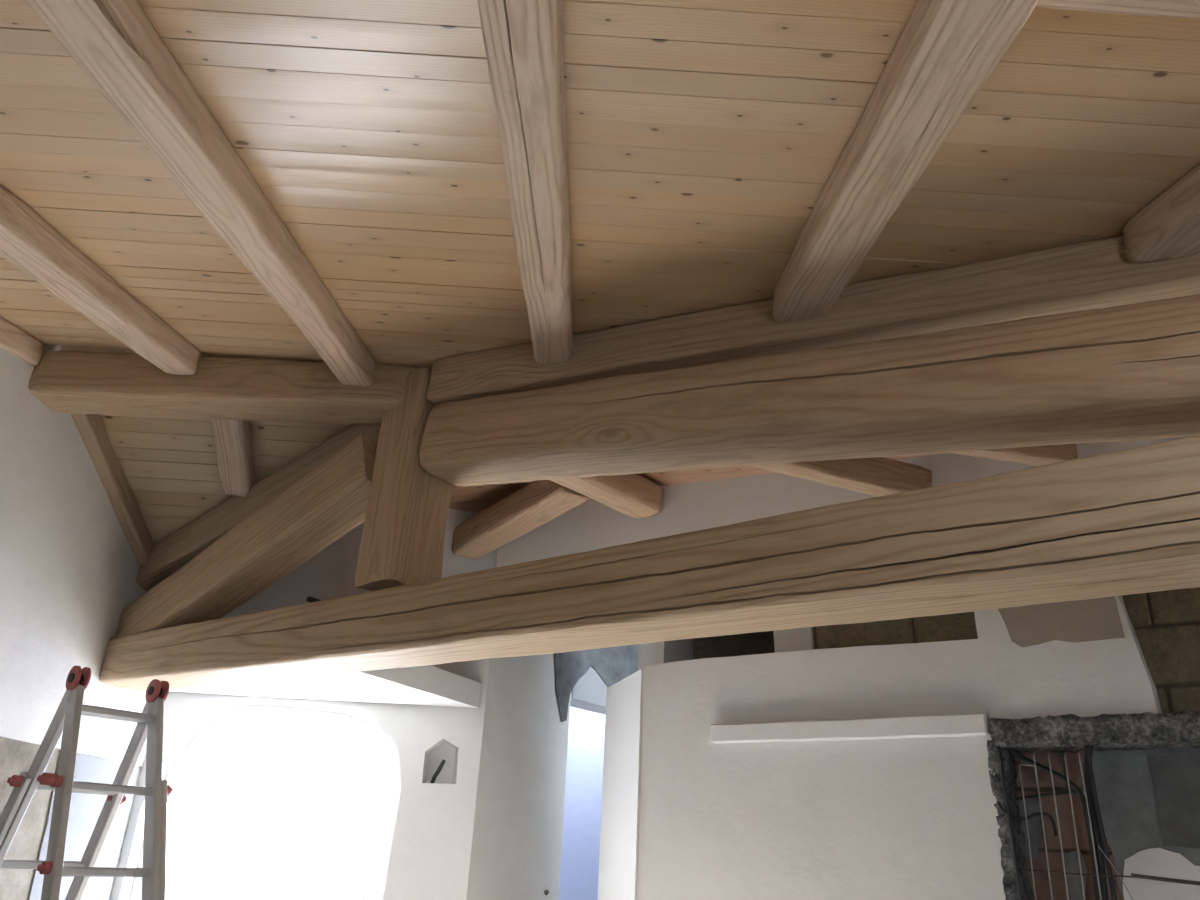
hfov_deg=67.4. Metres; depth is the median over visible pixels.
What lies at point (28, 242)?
rafter
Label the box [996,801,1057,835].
cable
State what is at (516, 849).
wall
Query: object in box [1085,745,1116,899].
cable
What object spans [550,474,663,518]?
joist
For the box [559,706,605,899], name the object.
wall
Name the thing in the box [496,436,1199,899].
wall
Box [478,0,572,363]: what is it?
rafter
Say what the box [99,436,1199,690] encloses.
tie beam
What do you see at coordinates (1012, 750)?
cable
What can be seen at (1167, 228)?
rafter
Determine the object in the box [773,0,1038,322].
rafter
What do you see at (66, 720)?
step ladder
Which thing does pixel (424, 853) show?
wall
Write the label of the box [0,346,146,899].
wall
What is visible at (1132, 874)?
rod
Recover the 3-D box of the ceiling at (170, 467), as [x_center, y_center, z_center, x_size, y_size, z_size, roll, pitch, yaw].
[-1.841,0.216,5.112,1.920,0.808,1.724,3,-24,-1]
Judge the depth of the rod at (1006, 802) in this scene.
3.60 m
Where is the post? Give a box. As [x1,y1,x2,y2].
[355,367,451,590]
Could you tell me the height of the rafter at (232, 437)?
0.381 m
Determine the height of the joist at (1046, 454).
0.135 m
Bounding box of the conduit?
[430,759,445,782]
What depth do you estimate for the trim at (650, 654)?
5.10 m
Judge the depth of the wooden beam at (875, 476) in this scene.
4.09 m
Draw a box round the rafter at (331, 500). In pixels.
[115,433,376,636]
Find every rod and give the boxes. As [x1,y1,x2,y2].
[996,746,1022,899]
[1131,873,1199,884]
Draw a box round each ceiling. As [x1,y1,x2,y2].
[0,0,1199,370]
[100,414,352,543]
[449,452,948,512]
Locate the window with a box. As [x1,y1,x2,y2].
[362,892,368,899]
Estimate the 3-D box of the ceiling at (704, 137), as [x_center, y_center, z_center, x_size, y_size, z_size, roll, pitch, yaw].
[0.044,-1.084,1.488,5.440,1.158,6.058,3,-24,-1]
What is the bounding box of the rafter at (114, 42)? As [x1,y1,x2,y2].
[25,0,374,385]
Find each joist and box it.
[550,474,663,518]
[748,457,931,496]
[947,443,1077,465]
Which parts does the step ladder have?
lock knob, lock knob, lock knob, lock knob, hinge plate, lock knob, hinge plate, lock knob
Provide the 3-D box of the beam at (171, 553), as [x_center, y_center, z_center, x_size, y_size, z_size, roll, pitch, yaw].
[-1.934,0.341,5.008,2.255,0.672,0.194,-15,-30,35]
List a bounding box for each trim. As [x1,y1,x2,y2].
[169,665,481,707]
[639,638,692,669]
[773,627,813,651]
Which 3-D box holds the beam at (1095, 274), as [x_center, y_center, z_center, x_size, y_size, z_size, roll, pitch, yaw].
[0.919,-0.491,3.200,3.992,0.569,0.169,-12,-28,30]
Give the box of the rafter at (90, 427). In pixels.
[71,414,153,566]
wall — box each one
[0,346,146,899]
[110,508,497,899]
[452,644,638,899]
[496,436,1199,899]
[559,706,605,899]
[693,631,774,658]
[813,587,1199,712]
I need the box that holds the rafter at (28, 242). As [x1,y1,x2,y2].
[0,184,200,374]
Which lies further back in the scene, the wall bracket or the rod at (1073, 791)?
the wall bracket
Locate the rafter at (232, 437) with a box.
[212,419,254,496]
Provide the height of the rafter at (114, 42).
1.170 m
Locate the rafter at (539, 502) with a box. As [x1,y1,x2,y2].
[452,480,589,559]
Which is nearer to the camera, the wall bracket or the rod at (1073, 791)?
the rod at (1073, 791)
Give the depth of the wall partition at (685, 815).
4.19 m
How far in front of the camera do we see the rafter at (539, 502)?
5.52 m
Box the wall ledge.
[710,713,989,743]
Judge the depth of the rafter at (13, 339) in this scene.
4.11 m
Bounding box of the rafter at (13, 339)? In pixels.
[0,316,43,365]
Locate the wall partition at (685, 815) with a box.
[598,638,1006,899]
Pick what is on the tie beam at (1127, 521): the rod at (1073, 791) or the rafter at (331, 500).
the rafter at (331, 500)
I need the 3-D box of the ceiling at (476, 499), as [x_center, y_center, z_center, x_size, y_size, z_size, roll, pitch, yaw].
[0.199,-0.103,4.736,7.336,0.754,1.863,-15,-29,34]
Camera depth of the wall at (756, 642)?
5.92 m
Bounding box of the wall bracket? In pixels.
[306,597,320,602]
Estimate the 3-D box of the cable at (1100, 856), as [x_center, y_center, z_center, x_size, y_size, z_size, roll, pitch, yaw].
[1.920,1.667,3.396,0.034,1.104,0.082,16,-27,-28]
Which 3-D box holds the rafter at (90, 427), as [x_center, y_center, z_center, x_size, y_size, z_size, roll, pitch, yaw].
[-2.698,0.180,4.995,0.101,0.653,1.296,3,-24,-1]
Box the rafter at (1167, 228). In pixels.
[1123,164,1199,263]
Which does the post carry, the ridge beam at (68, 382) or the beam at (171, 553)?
the ridge beam at (68, 382)
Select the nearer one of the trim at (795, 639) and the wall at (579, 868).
the trim at (795, 639)
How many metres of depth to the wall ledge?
4.07 m
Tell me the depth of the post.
4.07 m
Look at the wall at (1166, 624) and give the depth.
3.68 m
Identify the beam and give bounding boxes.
[28,351,417,424]
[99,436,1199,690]
[136,424,380,591]
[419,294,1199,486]
[426,235,1199,404]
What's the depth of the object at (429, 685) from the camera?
5.40 m
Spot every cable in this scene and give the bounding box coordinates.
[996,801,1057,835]
[1006,747,1099,899]
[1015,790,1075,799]
[1084,745,1108,899]
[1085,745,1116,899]
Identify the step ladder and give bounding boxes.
[0,665,171,899]
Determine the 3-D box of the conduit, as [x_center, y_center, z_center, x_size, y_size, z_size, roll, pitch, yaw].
[-1.023,2.026,5.664,0.117,0.150,0.034,-19,-32,41]

